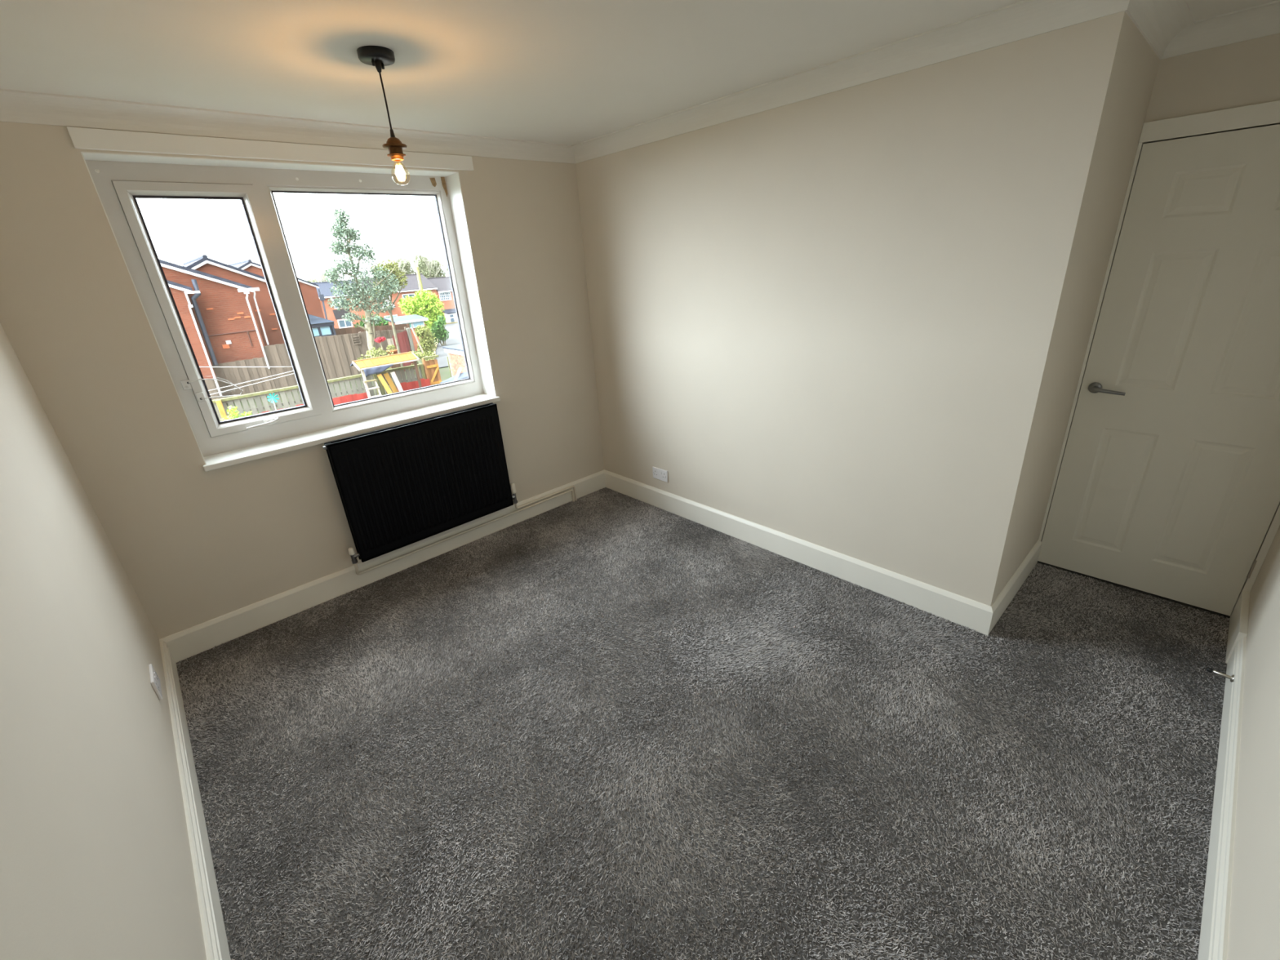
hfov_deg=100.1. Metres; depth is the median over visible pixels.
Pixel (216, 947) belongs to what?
baseboard
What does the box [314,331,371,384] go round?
fence
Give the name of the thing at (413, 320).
garden shed
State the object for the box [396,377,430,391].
fence
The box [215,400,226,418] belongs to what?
timber post
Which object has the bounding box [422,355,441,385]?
gate
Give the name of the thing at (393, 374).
plank
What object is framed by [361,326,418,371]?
fence
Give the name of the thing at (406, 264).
bare tree
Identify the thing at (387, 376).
plank
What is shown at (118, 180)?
window
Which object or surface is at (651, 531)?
carpet
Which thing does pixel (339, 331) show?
fence
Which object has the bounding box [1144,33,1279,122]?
wall
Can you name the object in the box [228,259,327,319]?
house
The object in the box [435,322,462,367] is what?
road
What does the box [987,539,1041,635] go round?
baseboard
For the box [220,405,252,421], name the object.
plant
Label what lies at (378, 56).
pendant light
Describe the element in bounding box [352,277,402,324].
house
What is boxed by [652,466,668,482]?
double socket
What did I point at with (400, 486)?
radiator
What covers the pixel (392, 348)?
bush
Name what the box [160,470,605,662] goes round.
baseboard
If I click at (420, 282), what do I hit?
utility pole
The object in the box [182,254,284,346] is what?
house
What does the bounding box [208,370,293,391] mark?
washing line
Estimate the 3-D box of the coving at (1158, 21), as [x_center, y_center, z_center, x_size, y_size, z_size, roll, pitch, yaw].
[1.748,-1.548,1.789,0.905,0.083,0.084,-23,29,-38]
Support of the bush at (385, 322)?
on the ground
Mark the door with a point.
(1166, 481)
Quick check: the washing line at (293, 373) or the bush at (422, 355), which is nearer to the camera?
the washing line at (293, 373)
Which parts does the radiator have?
panel, panel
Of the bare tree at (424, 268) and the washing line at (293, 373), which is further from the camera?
the bare tree at (424, 268)
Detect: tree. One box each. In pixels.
[297,267,328,282]
[309,268,348,281]
[321,208,400,382]
[369,259,408,367]
[374,258,407,275]
[388,246,416,275]
[398,241,444,278]
[412,253,447,277]
[437,253,448,275]
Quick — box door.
[1037,100,1279,616]
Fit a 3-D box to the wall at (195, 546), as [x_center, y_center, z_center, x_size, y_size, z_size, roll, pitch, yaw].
[-1.466,-0.652,3.150,3.203,2.375,0.280,-23,29,-38]
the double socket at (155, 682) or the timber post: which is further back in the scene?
the timber post
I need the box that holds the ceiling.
[0,0,1277,145]
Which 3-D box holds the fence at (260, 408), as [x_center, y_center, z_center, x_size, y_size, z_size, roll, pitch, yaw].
[-13.594,-2.221,17.777,4.550,1.000,0.220,-23,29,-38]
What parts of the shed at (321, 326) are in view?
window post, window post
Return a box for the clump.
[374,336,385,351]
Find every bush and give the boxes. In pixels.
[353,313,390,327]
[356,346,393,385]
[397,288,445,331]
[408,351,435,374]
[414,324,436,355]
[431,315,449,345]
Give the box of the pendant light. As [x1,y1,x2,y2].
[356,45,410,185]
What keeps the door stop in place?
attached to the wall at (1254, 928)
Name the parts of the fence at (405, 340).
post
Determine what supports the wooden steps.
on the ground
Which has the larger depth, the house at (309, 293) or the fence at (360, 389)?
the house at (309, 293)
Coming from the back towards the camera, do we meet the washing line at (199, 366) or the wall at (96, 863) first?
the washing line at (199, 366)
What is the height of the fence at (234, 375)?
1.591 m
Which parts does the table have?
post, post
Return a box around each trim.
[66,126,473,170]
[1225,590,1249,663]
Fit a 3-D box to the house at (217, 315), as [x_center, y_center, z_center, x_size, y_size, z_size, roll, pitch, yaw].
[-19.756,-6.039,21.347,7.680,6.080,6.640,-23,29,-38]
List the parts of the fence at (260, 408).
rail, rail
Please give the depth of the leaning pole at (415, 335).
25.97 m
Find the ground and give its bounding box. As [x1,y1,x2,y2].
[226,327,450,417]
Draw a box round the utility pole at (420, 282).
[408,254,429,328]
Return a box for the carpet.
[176,487,1230,959]
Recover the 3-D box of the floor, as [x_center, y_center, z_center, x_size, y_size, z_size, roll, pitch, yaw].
[0.178,0.830,2.610,4.024,0.150,4.024,-23,29,-38]
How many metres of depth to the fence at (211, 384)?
20.77 m
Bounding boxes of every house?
[159,258,270,395]
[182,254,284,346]
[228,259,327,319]
[312,280,365,328]
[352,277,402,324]
[390,273,439,325]
[426,276,457,324]
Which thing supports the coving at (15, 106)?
attached to the wall at (195, 546)
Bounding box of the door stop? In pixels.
[1206,666,1234,682]
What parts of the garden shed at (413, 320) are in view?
pane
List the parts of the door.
handle, panel, panel, panel, panel, panel, panel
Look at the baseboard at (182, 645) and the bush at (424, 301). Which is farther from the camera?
the bush at (424, 301)
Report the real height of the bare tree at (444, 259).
11.366 m
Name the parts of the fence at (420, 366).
post, rail, post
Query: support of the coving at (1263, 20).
attached to the wall at (1246, 73)
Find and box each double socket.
[148,663,162,699]
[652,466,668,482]
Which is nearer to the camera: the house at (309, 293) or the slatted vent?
the slatted vent
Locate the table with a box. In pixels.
[350,351,422,398]
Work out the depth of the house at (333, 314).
70.84 m
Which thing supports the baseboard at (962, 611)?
attached to the wall at (832, 321)
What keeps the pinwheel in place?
on the ground
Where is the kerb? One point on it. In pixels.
(436, 345)
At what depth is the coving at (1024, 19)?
2.09 m
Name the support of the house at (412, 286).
on the ground
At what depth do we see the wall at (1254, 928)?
1.41 m
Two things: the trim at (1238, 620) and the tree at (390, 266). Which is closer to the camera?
the trim at (1238, 620)
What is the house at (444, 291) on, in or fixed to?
on the ground
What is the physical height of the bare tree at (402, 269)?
10.527 m
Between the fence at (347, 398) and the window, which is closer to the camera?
the window
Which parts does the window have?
sash rail, casement handle, frame rail, sash rail, frame rail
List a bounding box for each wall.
[0,121,604,639]
[0,323,206,959]
[575,10,1131,605]
[999,20,1159,593]
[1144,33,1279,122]
[1226,525,1279,959]
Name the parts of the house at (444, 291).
pane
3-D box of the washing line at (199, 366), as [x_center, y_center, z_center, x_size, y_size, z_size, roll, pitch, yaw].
[-7.799,-1.984,9.257,3.532,0.666,0.008,-23,29,-38]
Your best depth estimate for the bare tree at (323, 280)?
86.61 m
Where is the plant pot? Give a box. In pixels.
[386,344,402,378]
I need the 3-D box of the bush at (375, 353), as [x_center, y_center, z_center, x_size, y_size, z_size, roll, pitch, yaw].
[-11.237,-4.893,23.052,1.719,1.634,0.929,-23,29,-38]
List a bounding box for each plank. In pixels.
[377,373,392,394]
[382,372,398,392]
[390,371,403,391]
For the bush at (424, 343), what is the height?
1.858 m
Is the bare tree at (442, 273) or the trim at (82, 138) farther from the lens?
the bare tree at (442, 273)
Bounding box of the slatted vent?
[351,334,361,345]
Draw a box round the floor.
[176,487,1230,959]
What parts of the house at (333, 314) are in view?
pane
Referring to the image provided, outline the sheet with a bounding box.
[440,367,468,383]
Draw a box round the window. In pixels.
[80,151,500,471]
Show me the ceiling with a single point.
(559, 72)
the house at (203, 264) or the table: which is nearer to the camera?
the table
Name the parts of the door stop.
rod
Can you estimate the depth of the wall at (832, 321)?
2.48 m
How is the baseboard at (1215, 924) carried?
attached to the wall at (1254, 928)
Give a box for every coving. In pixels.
[0,88,575,164]
[571,0,1129,163]
[1124,0,1195,59]
[1161,0,1279,59]
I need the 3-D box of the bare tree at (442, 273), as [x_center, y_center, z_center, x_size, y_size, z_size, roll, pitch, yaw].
[-38.469,-36.726,100.774,7.344,11.000,5.549,-23,29,-38]
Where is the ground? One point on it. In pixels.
(445, 374)
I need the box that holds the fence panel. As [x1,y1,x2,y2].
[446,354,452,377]
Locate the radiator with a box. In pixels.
[322,402,577,574]
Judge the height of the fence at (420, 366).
1.000 m
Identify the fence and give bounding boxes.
[204,377,226,404]
[212,356,275,403]
[212,385,303,421]
[255,392,368,414]
[262,343,297,394]
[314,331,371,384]
[326,373,381,398]
[334,324,415,351]
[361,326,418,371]
[376,363,426,395]
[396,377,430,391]
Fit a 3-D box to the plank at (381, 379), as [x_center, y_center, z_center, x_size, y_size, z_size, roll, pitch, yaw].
[-9.466,-3.449,20.036,0.477,1.064,0.123,-4,22,0]
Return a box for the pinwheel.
[266,392,279,410]
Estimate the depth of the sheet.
16.48 m
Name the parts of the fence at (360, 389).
rail, post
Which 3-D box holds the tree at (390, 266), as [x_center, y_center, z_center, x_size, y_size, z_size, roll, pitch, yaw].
[-11.162,-7.373,24.507,1.828,5.059,0.860,-23,29,-38]
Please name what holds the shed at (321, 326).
on the ground
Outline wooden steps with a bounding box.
[363,378,382,398]
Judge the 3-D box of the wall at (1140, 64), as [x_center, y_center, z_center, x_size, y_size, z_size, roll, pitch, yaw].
[1.904,-0.575,2.415,0.901,2.375,0.100,-23,29,-38]
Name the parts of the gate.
gate post, lintel rail, rail, rail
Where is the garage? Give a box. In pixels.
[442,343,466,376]
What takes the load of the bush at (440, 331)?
on the ground
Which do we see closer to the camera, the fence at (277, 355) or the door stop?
the door stop
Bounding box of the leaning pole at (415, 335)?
[411,328,423,353]
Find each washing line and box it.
[199,366,288,367]
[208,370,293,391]
[209,373,293,395]
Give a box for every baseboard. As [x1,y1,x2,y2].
[159,639,231,959]
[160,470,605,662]
[604,469,992,635]
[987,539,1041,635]
[1197,636,1246,959]
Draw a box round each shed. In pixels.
[307,314,336,337]
[383,314,428,351]
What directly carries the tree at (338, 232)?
on the ground
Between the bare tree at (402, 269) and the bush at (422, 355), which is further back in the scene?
the bare tree at (402, 269)
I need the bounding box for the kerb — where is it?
[430,338,438,359]

